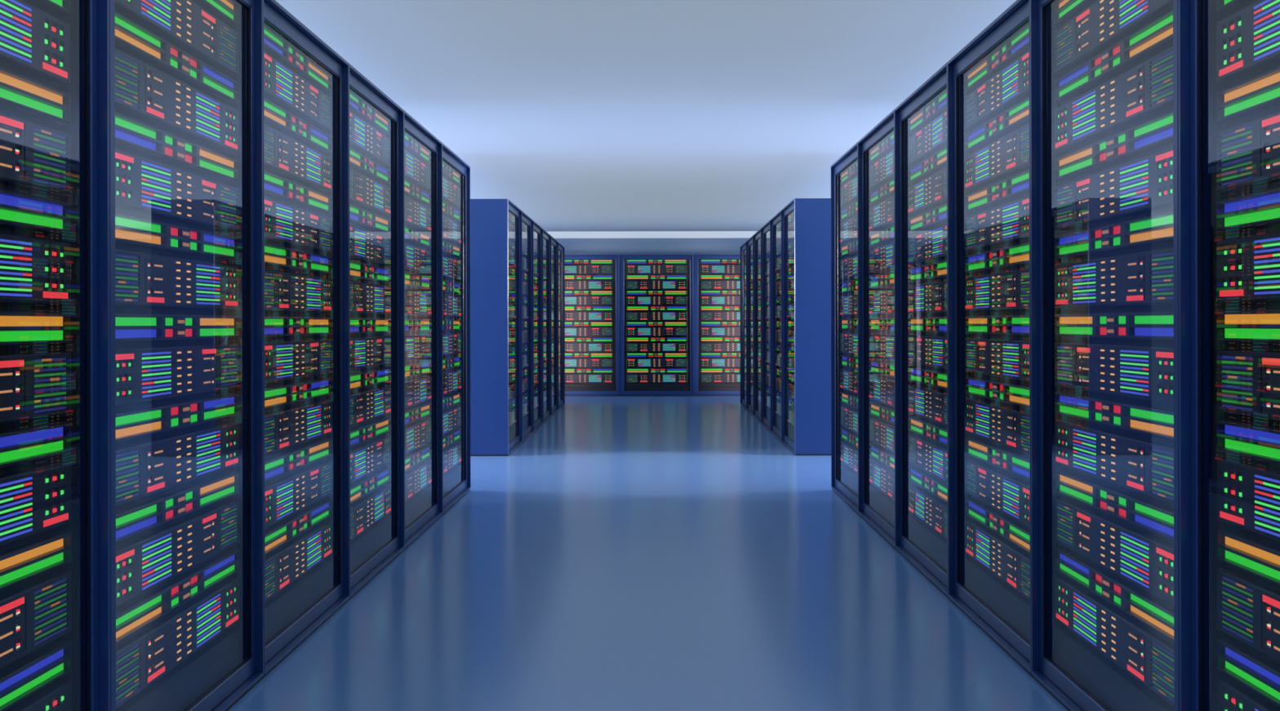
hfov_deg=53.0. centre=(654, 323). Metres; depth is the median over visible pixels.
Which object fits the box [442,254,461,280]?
server
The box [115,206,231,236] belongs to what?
shelf
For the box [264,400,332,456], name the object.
server
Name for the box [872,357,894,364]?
shelf
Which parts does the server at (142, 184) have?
indicator panel, stripe panel, amber panel, drive panel, dim stripe panel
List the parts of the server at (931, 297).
indicator panel, stripe panel, amber panel, drive panel, dim stripe panel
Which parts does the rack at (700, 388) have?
mounting rail, blanking panel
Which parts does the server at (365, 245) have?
indicator panel, stripe panel, amber panel, drive panel, dim stripe panel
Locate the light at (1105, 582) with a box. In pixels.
[1102,579,1109,586]
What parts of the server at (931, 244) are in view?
dim stripe panel, drive panel, amber panel, stripe panel, indicator panel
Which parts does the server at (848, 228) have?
indicator panel, stripe panel, amber panel, drive panel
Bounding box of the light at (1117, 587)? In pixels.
[1114,584,1120,593]
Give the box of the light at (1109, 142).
[1106,139,1113,145]
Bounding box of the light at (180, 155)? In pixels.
[177,152,184,158]
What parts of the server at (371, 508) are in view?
dim stripe panel, drive panel, amber panel, stripe panel, indicator panel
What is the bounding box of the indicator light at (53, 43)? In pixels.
[51,41,56,48]
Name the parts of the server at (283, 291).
dim stripe panel, drive panel, amber panel, stripe panel, indicator panel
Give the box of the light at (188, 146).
[185,143,191,151]
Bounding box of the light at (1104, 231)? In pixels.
[1102,229,1108,234]
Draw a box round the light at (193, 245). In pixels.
[190,242,196,250]
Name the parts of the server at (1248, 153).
dim stripe panel, drive panel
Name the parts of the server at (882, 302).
indicator panel, stripe panel, amber panel, drive panel, dim stripe panel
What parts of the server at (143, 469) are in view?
dim stripe panel, drive panel, amber panel, stripe panel, indicator panel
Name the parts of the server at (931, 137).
dim stripe panel, drive panel, amber panel, stripe panel, indicator panel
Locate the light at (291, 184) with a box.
[288,182,293,189]
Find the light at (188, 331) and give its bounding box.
[185,328,191,336]
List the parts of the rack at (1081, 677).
mounting rail, blanking panel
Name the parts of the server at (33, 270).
stripe panel, indicator panel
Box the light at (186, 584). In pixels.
[183,581,190,587]
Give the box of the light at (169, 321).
[165,317,173,325]
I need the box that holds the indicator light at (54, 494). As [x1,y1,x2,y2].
[52,492,57,497]
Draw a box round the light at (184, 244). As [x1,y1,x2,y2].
[182,242,189,246]
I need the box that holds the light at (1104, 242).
[1102,240,1108,244]
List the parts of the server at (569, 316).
drive panel, amber panel, stripe panel, indicator panel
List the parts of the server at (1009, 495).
dim stripe panel, drive panel, amber panel, stripe panel, indicator panel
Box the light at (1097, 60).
[1094,57,1101,66]
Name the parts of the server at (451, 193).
stripe panel, amber panel, drive panel, dim stripe panel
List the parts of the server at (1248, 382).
dim stripe panel, drive panel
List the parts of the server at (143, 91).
dim stripe panel, drive panel, amber panel, stripe panel, indicator panel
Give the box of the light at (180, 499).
[177,496,185,502]
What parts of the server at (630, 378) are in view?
dim stripe panel, drive panel, amber panel, stripe panel, indicator panel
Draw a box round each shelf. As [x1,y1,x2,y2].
[0,61,61,90]
[0,104,61,130]
[0,181,62,201]
[0,225,62,241]
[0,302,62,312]
[0,343,62,355]
[0,414,62,431]
[0,454,62,475]
[0,525,62,552]
[0,565,62,595]
[0,636,62,673]
[4,675,62,710]
[22,0,61,19]
[115,8,231,78]
[115,44,231,106]
[115,106,231,157]
[115,142,231,186]
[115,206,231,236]
[115,242,231,265]
[115,305,232,315]
[115,337,232,349]
[115,388,232,413]
[115,417,232,448]
[115,466,232,511]
[115,495,232,547]
[115,546,232,611]
[115,574,232,647]
[115,625,232,710]
[191,0,231,27]
[264,49,326,94]
[264,95,326,133]
[264,121,326,155]
[264,167,326,194]
[264,310,326,317]
[264,334,326,342]
[264,373,326,387]
[264,395,326,413]
[264,435,326,459]
[264,457,326,485]
[265,496,326,531]
[265,519,327,557]
[265,557,327,603]
[349,109,386,136]
[349,145,386,168]
[350,165,386,186]
[350,201,386,217]
[350,222,386,235]
[350,257,386,268]
[350,277,386,286]
[350,313,386,318]
[350,332,386,337]
[350,364,386,373]
[350,382,386,394]
[350,414,386,430]
[350,432,386,449]
[350,464,386,485]
[350,483,386,506]
[350,515,386,542]
[404,147,427,164]
[404,177,427,191]
[404,194,427,207]
[404,223,427,234]
[404,240,427,249]
[404,269,427,276]
[404,285,427,292]
[404,315,427,319]
[404,331,427,335]
[404,358,427,364]
[404,373,427,381]
[404,400,427,410]
[404,416,427,426]
[404,443,427,456]
[404,458,427,473]
[404,485,427,502]
[442,213,457,222]
[442,238,457,246]
[442,253,457,259]
[442,277,457,283]
[442,291,457,296]
[442,316,457,319]
[442,329,457,333]
[443,353,457,358]
[443,366,457,372]
[443,390,457,397]
[443,404,457,411]
[443,426,457,435]
[564,263,613,265]
[564,273,613,275]
[564,279,613,280]
[564,288,613,290]
[564,294,613,296]
[564,305,613,306]
[564,310,613,311]
[564,320,613,321]
[564,326,613,327]
[564,336,613,337]
[564,342,613,342]
[564,351,613,352]
[564,357,613,358]
[564,367,613,368]
[564,373,613,373]
[564,382,613,384]
[626,263,687,265]
[626,273,687,275]
[626,279,687,280]
[626,288,687,290]
[626,294,687,296]
[626,304,687,306]
[626,310,687,311]
[626,320,687,321]
[626,325,687,327]
[626,336,687,337]
[626,341,687,342]
[626,351,687,352]
[626,357,687,358]
[626,367,687,368]
[626,373,687,373]
[626,382,687,383]
[699,263,740,265]
[699,273,740,275]
[699,279,740,280]
[699,288,740,290]
[699,294,740,296]
[699,304,740,306]
[699,310,740,311]
[699,320,740,321]
[699,325,740,327]
[699,335,740,337]
[699,341,740,342]
[699,351,740,352]
[699,356,740,358]
[699,366,740,368]
[699,372,740,373]
[699,382,740,383]
[843,238,857,245]
[843,252,857,258]
[843,276,857,282]
[843,290,857,295]
[843,315,857,319]
[843,329,857,333]
[843,352,857,357]
[843,366,857,371]
[843,389,857,396]
[872,222,893,233]
[872,239,893,248]
[872,268,893,275]
[872,284,893,291]
[872,314,894,318]
[872,330,894,334]
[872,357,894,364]
[872,373,894,380]
[872,400,894,409]
[872,415,894,426]
[872,442,894,455]
[872,457,894,471]
[912,256,946,266]
[912,276,946,285]
[912,312,946,317]
[912,331,946,337]
[912,363,946,373]
[912,382,946,392]
[912,413,946,428]
[912,431,946,448]
[912,482,947,504]
[912,514,947,540]
[970,309,1029,315]
[970,333,1029,341]
[970,495,1030,529]
[970,517,1030,555]
[970,556,1030,601]
[1061,0,1097,26]
[1061,6,1173,76]
[1061,42,1173,105]
[1061,106,1173,155]
[1061,141,1173,184]
[1225,61,1279,88]
[1225,104,1279,128]
[1226,180,1279,199]
[1226,223,1279,239]
[1226,299,1279,310]
[1226,341,1279,352]
[1226,412,1279,428]
[1226,452,1279,471]
[1226,523,1279,547]
[1226,563,1279,591]
[1226,634,1279,666]
[1226,675,1279,710]
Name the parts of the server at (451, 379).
drive panel, amber panel, stripe panel, indicator panel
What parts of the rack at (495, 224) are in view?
glass pane, door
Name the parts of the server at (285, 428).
dim stripe panel, drive panel, amber panel, stripe panel, indicator panel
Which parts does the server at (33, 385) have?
drive panel, dim stripe panel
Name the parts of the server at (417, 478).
dim stripe panel, drive panel, amber panel, stripe panel, indicator panel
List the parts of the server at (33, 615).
drive panel, dim stripe panel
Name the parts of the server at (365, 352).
indicator panel, stripe panel, amber panel, drive panel, dim stripe panel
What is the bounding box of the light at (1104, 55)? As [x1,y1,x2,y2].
[1102,53,1108,59]
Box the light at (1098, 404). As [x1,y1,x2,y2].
[1095,401,1102,409]
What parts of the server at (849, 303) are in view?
indicator panel, stripe panel, amber panel, drive panel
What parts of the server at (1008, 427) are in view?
indicator panel, stripe panel, amber panel, drive panel, dim stripe panel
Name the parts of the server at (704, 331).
indicator panel, stripe panel, amber panel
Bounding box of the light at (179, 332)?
[177,331,184,334]
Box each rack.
[0,0,110,710]
[108,0,263,710]
[262,0,349,679]
[348,63,404,599]
[403,110,442,551]
[441,143,471,515]
[470,199,522,456]
[521,210,533,443]
[533,220,543,432]
[542,228,551,422]
[551,235,558,415]
[558,242,564,409]
[564,254,618,396]
[618,254,693,395]
[693,254,740,395]
[740,241,746,409]
[746,235,753,415]
[752,228,761,423]
[760,220,770,431]
[769,210,782,442]
[781,198,831,455]
[831,142,859,515]
[857,109,896,549]
[894,62,950,599]
[947,0,1033,677]
[1030,0,1179,710]
[1178,0,1279,710]
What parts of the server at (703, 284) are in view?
dim stripe panel, drive panel, amber panel, stripe panel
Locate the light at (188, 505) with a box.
[185,502,192,511]
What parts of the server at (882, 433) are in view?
dim stripe panel, drive panel, amber panel, stripe panel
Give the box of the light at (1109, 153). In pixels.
[1106,151,1113,156]
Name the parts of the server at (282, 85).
indicator panel, stripe panel, amber panel, drive panel, dim stripe panel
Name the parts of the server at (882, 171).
dim stripe panel, drive panel, amber panel, stripe panel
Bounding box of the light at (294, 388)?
[292,386,296,391]
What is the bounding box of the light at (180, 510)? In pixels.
[177,507,185,513]
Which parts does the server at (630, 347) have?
dim stripe panel, drive panel, amber panel, stripe panel, indicator panel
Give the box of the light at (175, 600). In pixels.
[171,596,178,606]
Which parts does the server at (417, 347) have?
stripe panel, amber panel, drive panel, dim stripe panel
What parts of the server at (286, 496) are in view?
indicator panel, stripe panel, amber panel, drive panel, dim stripe panel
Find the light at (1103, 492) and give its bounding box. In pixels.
[1100,489,1106,498]
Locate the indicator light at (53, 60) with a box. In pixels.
[51,57,56,63]
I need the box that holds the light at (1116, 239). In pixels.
[1113,236,1119,245]
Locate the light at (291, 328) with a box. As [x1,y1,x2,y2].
[289,327,293,333]
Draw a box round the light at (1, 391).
[0,390,12,393]
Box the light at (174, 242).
[170,238,177,247]
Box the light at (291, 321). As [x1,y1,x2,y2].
[288,319,293,324]
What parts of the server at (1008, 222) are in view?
dim stripe panel, drive panel, amber panel, stripe panel, indicator panel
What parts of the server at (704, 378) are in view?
dim stripe panel, drive panel, amber panel, stripe panel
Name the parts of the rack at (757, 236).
door, glass pane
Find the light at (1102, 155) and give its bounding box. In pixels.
[1099,152,1106,161]
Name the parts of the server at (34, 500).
stripe panel, indicator panel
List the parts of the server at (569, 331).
stripe panel, amber panel, drive panel, dim stripe panel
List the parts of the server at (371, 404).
dim stripe panel, drive panel, amber panel, stripe panel, indicator panel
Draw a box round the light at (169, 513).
[165,509,173,519]
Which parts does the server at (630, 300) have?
indicator panel, stripe panel, amber panel, drive panel, dim stripe panel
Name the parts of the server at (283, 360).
indicator panel, stripe panel, amber panel, drive panel, dim stripe panel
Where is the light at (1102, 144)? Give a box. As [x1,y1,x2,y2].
[1099,142,1106,151]
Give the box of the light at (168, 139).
[164,135,172,145]
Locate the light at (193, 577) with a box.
[191,574,197,584]
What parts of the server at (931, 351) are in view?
dim stripe panel, drive panel, amber panel, stripe panel, indicator panel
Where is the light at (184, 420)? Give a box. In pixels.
[182,417,190,422]
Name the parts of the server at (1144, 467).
indicator panel, stripe panel, amber panel, drive panel, dim stripe panel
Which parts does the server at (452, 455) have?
drive panel, amber panel, stripe panel, indicator panel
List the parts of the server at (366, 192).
dim stripe panel, drive panel, amber panel, stripe panel, indicator panel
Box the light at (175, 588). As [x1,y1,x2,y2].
[171,585,178,595]
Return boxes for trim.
[546,231,757,238]
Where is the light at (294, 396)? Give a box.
[292,394,296,400]
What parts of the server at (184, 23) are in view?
indicator panel, stripe panel, amber panel, drive panel, dim stripe panel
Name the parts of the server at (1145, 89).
indicator panel, stripe panel, amber panel, drive panel, dim stripe panel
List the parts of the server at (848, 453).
indicator panel, stripe panel, amber panel, drive panel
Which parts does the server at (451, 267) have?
stripe panel, amber panel, drive panel, dim stripe panel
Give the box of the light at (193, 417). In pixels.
[190,413,197,422]
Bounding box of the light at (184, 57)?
[182,54,189,61]
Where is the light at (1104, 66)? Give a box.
[1102,63,1108,71]
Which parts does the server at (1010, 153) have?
indicator panel, stripe panel, amber panel, drive panel, dim stripe panel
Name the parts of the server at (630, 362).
indicator panel, stripe panel, amber panel, drive panel, dim stripe panel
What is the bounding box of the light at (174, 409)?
[171,406,177,415]
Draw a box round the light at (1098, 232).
[1095,229,1101,237]
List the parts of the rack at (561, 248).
glass pane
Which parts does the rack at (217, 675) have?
blanking panel, mounting rail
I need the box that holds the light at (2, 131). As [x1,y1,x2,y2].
[0,128,12,133]
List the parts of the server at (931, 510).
indicator panel, stripe panel, amber panel, drive panel, dim stripe panel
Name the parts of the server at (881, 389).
indicator panel, stripe panel, amber panel, drive panel, dim stripe panel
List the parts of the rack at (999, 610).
mounting rail, blanking panel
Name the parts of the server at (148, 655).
dim stripe panel, drive panel, amber panel, stripe panel, indicator panel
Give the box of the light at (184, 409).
[182,407,190,411]
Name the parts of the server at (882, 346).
dim stripe panel, drive panel, amber panel, stripe panel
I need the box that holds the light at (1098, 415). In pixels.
[1095,412,1102,421]
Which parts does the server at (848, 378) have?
indicator panel, stripe panel, amber panel, drive panel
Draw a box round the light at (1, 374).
[0,373,12,376]
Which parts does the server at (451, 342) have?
stripe panel, amber panel, drive panel, dim stripe panel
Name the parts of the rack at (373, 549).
blanking panel, mounting rail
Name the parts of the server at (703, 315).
dim stripe panel, drive panel, amber panel, stripe panel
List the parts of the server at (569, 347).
drive panel, amber panel, stripe panel, indicator panel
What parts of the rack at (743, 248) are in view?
door, glass pane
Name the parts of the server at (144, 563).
indicator panel, stripe panel, amber panel, drive panel, dim stripe panel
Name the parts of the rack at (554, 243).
glass pane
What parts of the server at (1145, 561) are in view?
dim stripe panel, drive panel, amber panel, stripe panel, indicator panel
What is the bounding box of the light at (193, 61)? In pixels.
[190,58,196,67]
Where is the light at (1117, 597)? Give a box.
[1114,595,1120,604]
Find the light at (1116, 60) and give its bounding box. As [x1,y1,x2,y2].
[1112,57,1119,66]
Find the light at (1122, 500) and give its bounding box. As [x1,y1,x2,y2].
[1119,497,1125,506]
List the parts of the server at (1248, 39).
indicator panel, stripe panel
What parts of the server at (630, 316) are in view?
dim stripe panel, drive panel, amber panel, stripe panel, indicator panel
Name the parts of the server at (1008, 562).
indicator panel, stripe panel, amber panel, drive panel, dim stripe panel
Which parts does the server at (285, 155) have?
dim stripe panel, drive panel, amber panel, stripe panel, indicator panel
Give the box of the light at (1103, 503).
[1100,500,1106,509]
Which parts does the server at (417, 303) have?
dim stripe panel, drive panel, amber panel, stripe panel, indicator panel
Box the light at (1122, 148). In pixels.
[1118,145,1125,155]
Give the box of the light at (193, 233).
[190,231,196,239]
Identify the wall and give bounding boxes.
[555,238,749,254]
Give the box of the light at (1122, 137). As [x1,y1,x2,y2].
[1118,133,1125,143]
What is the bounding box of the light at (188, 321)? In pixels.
[185,318,191,325]
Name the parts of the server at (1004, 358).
dim stripe panel, drive panel, amber panel, stripe panel, indicator panel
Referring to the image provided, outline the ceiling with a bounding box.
[275,0,1016,231]
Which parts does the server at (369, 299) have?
dim stripe panel, drive panel, amber panel, stripe panel, indicator panel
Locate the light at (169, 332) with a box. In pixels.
[165,328,173,337]
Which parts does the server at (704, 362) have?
indicator panel, stripe panel, amber panel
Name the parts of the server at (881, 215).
indicator panel, stripe panel, amber panel, drive panel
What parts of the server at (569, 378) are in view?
drive panel, amber panel, stripe panel, indicator panel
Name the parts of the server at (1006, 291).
indicator panel, stripe panel, amber panel, drive panel, dim stripe panel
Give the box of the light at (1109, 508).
[1106,506,1114,511]
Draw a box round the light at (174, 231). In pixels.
[170,227,177,235]
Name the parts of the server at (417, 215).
dim stripe panel, drive panel, amber panel, stripe panel, indicator panel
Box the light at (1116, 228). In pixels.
[1113,226,1119,234]
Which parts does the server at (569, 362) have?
stripe panel, amber panel, drive panel, dim stripe panel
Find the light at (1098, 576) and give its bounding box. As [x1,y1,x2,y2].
[1095,573,1102,582]
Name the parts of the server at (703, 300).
indicator panel, stripe panel, amber panel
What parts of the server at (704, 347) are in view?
dim stripe panel, drive panel, amber panel, stripe panel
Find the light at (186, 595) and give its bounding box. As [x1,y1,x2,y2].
[183,592,190,599]
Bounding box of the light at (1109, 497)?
[1106,494,1114,500]
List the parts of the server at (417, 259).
stripe panel, amber panel, drive panel, dim stripe panel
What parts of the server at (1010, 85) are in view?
dim stripe panel, drive panel, amber panel, stripe panel, indicator panel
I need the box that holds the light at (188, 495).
[185,491,192,500]
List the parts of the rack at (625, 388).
mounting rail, blanking panel, mounting rail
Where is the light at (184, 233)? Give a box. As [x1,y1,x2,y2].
[182,231,189,235]
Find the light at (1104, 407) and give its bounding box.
[1102,405,1108,409]
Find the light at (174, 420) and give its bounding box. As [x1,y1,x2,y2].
[171,417,177,426]
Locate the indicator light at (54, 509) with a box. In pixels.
[52,507,57,513]
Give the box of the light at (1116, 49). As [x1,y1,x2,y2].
[1112,45,1119,55]
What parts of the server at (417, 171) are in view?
stripe panel, amber panel, drive panel, dim stripe panel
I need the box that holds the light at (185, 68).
[182,66,189,72]
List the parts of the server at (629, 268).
indicator panel, stripe panel, amber panel, drive panel, dim stripe panel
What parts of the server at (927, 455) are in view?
dim stripe panel, drive panel, amber panel, stripe panel, indicator panel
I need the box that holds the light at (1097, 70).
[1094,67,1101,76]
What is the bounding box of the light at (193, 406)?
[190,403,197,411]
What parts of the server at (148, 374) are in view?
indicator panel, stripe panel, amber panel, drive panel, dim stripe panel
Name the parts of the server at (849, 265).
dim stripe panel, drive panel, amber panel, stripe panel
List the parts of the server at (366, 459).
indicator panel, stripe panel, amber panel, drive panel, dim stripe panel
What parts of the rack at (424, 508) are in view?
blanking panel, mounting rail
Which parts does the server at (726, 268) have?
indicator panel, stripe panel, amber panel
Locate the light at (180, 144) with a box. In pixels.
[177,141,184,146]
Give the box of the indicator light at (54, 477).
[52,475,57,481]
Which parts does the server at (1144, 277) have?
indicator panel, stripe panel, amber panel, drive panel, dim stripe panel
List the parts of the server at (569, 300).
stripe panel, amber panel, drive panel, dim stripe panel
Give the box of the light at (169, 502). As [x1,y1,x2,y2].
[165,498,173,507]
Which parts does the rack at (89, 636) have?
mounting rail, door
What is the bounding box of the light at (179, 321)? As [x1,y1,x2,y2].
[177,320,184,323]
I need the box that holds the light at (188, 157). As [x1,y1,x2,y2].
[185,154,191,163]
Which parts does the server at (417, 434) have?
stripe panel, amber panel, drive panel, dim stripe panel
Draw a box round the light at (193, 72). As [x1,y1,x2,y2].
[190,69,196,78]
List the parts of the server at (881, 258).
dim stripe panel, drive panel, amber panel, stripe panel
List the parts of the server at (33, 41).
stripe panel, indicator panel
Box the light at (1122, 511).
[1119,508,1125,517]
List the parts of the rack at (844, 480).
mounting rail, blanking panel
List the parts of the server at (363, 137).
indicator panel, stripe panel, amber panel, drive panel, dim stripe panel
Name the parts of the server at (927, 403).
indicator panel, stripe panel, amber panel, drive panel, dim stripe panel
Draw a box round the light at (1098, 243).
[1095,240,1101,248]
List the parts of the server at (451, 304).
drive panel, amber panel, stripe panel, indicator panel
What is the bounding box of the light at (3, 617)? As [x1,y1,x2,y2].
[0,613,13,622]
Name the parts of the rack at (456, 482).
blanking panel, mounting rail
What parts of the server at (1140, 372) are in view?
dim stripe panel, drive panel, amber panel, stripe panel, indicator panel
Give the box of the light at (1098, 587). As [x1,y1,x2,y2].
[1095,584,1102,593]
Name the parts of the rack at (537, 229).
glass pane, door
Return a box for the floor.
[227,395,1068,710]
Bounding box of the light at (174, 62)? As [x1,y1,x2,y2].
[170,58,177,68]
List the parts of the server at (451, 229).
drive panel, amber panel, stripe panel, indicator panel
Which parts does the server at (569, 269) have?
stripe panel, amber panel, drive panel, dim stripe panel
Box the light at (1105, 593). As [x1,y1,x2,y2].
[1102,591,1109,597]
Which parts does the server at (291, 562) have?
dim stripe panel, drive panel, amber panel, stripe panel, indicator panel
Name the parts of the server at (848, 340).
dim stripe panel, drive panel, amber panel, stripe panel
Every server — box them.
[0,0,70,85]
[0,66,70,124]
[0,111,70,194]
[0,189,71,234]
[0,233,71,303]
[0,311,71,345]
[0,352,71,423]
[0,422,71,467]
[0,461,71,546]
[0,531,71,591]
[0,570,71,668]
[0,640,71,710]
[10,680,71,710]
[31,0,70,15]
[115,0,238,75]
[115,11,238,104]
[115,48,238,154]
[115,111,239,182]
[115,148,239,231]
[115,213,239,259]
[115,248,239,309]
[115,313,239,342]
[115,343,239,405]
[115,393,239,442]
[115,422,239,506]
[115,471,239,542]
[115,499,239,607]
[115,549,239,644]
[115,577,239,708]
[194,0,238,26]
[263,24,331,93]
[264,51,331,131]
[264,97,331,153]
[264,124,331,191]
[264,170,332,213]
[264,196,332,252]
[264,243,332,274]
[264,270,332,312]
[264,315,332,336]
[264,339,332,382]
[264,377,332,409]
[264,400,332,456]
[264,438,332,482]
[264,460,332,528]
[265,498,332,555]
[265,520,332,601]
[349,90,391,134]
[349,111,391,166]
[349,146,391,184]
[350,168,391,215]
[350,204,391,233]
[350,224,391,265]
[350,261,391,283]
[350,281,391,314]
[350,317,391,333]
[350,336,391,369]
[350,368,391,390]
[350,386,391,426]
[350,417,391,447]
[350,435,391,484]
[350,466,391,504]
[350,484,391,540]
[404,132,431,164]
[404,149,431,191]
[404,179,431,205]
[404,195,431,232]
[404,226,431,247]
[404,242,431,274]
[404,272,431,288]
[404,288,431,315]
[404,319,431,332]
[404,334,431,361]
[404,360,431,378]
[404,376,431,408]
[404,402,431,425]
[404,417,431,454]
[404,444,431,471]
[404,459,431,501]
[442,161,461,185]
[442,175,461,208]
[442,200,461,221]
[442,215,461,244]
[442,240,461,257]
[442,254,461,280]
[442,280,461,293]
[442,294,461,316]
[442,319,461,330]
[442,333,461,355]
[443,355,461,369]
[443,368,461,395]
[443,391,461,409]
[443,404,462,434]
[443,428,462,448]
[443,441,462,474]
[564,259,613,263]
[564,265,613,274]
[564,275,613,279]
[564,280,613,289]
[564,290,613,294]
[564,296,613,305]
[564,306,613,311]
[564,311,613,320]
[564,321,613,326]
[564,327,613,336]
[564,337,613,342]
[564,342,613,351]
[564,352,613,357]
[564,358,613,367]
[564,368,613,373]
[564,373,613,382]
[626,259,687,263]
[626,265,687,273]
[626,275,687,279]
[626,280,687,288]
[626,290,687,294]
[626,296,687,305]
[626,306,687,310]
[626,311,687,320]
[626,321,687,326]
[626,327,687,336]
[626,337,687,342]
[626,342,687,351]
[626,352,687,357]
[626,358,687,367]
[626,368,687,373]
[626,373,687,382]
[699,259,740,263]
[699,264,740,273]
[699,275,740,279]
[699,280,740,288]
[699,290,740,294]
[699,296,740,304]
[699,306,740,310]
[699,311,740,319]
[699,321,740,325]
[699,327,740,336]
[699,337,740,341]
[699,342,740,351]
[699,352,740,357]
[699,358,740,367]
[699,368,740,373]
[699,373,740,382]
[840,161,857,184]
[840,175,857,208]
[840,200,857,221]
[840,214,857,244]
[840,240,857,257]
[840,253,857,279]
[840,279,857,293]
[840,293,857,315]
[840,319,857,329]
[840,332,857,355]
[840,355,857,368]
[840,368,857,394]
[840,391,857,408]
[840,404,857,433]
[840,427,857,448]
[840,440,857,473]
[868,132,893,163]
[868,148,893,190]
[868,178,893,204]
[868,195,893,231]
[868,225,893,246]
[868,241,893,273]
[868,271,893,288]
[868,288,894,315]
[868,318,894,330]
[868,333,894,360]
[868,360,894,377]
[868,375,894,407]
[868,401,894,424]
[868,417,894,453]
[868,443,894,471]
[868,458,894,500]
[907,89,946,133]
[907,110,946,165]
[907,146,946,183]
[907,167,946,214]
[907,203,946,232]
[907,223,946,264]
[907,260,946,282]
[907,280,946,313]
[907,316,946,333]
[907,335,946,368]
[907,367,946,389]
[907,384,946,425]
[907,416,946,445]
[908,434,946,482]
[908,465,947,502]
[908,483,947,539]
[911,109,946,135]
[964,24,1028,91]
[964,50,1029,130]
[964,96,1029,151]
[964,123,1029,191]
[964,169,1029,212]
[964,195,1029,251]
[964,242,1029,272]
[964,268,1029,311]
[964,315,1029,335]
[964,337,1029,382]
[964,377,1029,408]
[964,398,1029,454]
[964,436,1029,480]
[964,458,1030,527]
[964,497,1030,553]
[964,519,1030,599]
[969,48,1028,93]
[969,94,1029,132]
[969,120,1029,154]
[1053,0,1094,25]
[1053,0,1173,75]
[1053,9,1173,102]
[1053,45,1173,152]
[1054,110,1173,180]
[1054,146,1173,230]
[1054,211,1173,258]
[1054,247,1173,307]
[1054,311,1173,339]
[1054,342,1173,404]
[1054,391,1173,440]
[1054,420,1173,504]
[1054,470,1173,541]
[1054,497,1173,605]
[1054,547,1173,641]
[1054,575,1173,706]
[1216,0,1250,13]
[1216,0,1279,83]
[1216,66,1279,123]
[1216,110,1279,192]
[1217,187,1279,231]
[1217,231,1279,302]
[1217,309,1279,342]
[1217,350,1279,420]
[1217,419,1279,464]
[1217,459,1279,542]
[1217,528,1279,586]
[1217,568,1279,662]
[1217,638,1279,706]
[1217,677,1279,710]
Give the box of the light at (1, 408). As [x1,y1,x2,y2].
[0,407,12,410]
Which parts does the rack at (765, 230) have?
glass pane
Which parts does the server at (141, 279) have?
dim stripe panel, drive panel, amber panel, stripe panel, indicator panel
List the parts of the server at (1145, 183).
dim stripe panel, drive panel, amber panel, stripe panel, indicator panel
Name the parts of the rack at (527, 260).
glass pane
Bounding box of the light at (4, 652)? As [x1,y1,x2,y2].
[0,648,13,657]
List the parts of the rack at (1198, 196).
door, mounting rail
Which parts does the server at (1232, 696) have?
indicator panel, stripe panel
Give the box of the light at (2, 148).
[0,145,12,151]
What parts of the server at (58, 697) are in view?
indicator panel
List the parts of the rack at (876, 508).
mounting rail, blanking panel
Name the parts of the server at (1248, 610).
dim stripe panel, drive panel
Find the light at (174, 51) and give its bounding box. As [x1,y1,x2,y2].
[170,47,177,57]
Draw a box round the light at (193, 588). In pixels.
[191,586,197,595]
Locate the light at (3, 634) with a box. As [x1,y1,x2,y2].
[0,631,13,639]
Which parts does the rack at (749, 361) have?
door, glass pane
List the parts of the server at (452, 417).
stripe panel, amber panel, drive panel, dim stripe panel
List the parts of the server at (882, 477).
indicator panel, stripe panel, amber panel, drive panel, dim stripe panel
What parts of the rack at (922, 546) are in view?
mounting rail, blanking panel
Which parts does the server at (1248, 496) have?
indicator panel, stripe panel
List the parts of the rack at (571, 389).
blanking panel, mounting rail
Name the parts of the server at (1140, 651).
indicator panel, stripe panel, amber panel, drive panel, dim stripe panel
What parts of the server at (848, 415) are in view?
dim stripe panel, drive panel, amber panel, stripe panel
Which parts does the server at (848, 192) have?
dim stripe panel, drive panel, amber panel, stripe panel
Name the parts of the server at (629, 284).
dim stripe panel, drive panel, amber panel, stripe panel, indicator panel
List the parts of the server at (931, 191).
indicator panel, stripe panel, amber panel, drive panel, dim stripe panel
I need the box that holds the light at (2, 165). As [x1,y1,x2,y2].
[0,162,12,168]
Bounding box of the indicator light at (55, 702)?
[53,700,57,706]
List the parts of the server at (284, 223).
indicator panel, stripe panel, amber panel, drive panel, dim stripe panel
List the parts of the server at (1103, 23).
dim stripe panel, drive panel, amber panel, stripe panel, indicator panel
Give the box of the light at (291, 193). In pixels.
[288,191,293,198]
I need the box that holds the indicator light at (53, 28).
[51,26,56,31]
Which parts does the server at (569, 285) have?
drive panel, amber panel, stripe panel, indicator panel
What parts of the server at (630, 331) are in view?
indicator panel, stripe panel, amber panel, drive panel, dim stripe panel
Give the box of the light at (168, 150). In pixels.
[164,146,172,155]
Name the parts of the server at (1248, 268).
indicator panel, stripe panel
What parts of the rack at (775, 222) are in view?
glass pane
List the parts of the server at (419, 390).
dim stripe panel, drive panel, amber panel, stripe panel, indicator panel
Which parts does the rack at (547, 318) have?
glass pane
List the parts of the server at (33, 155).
drive panel, dim stripe panel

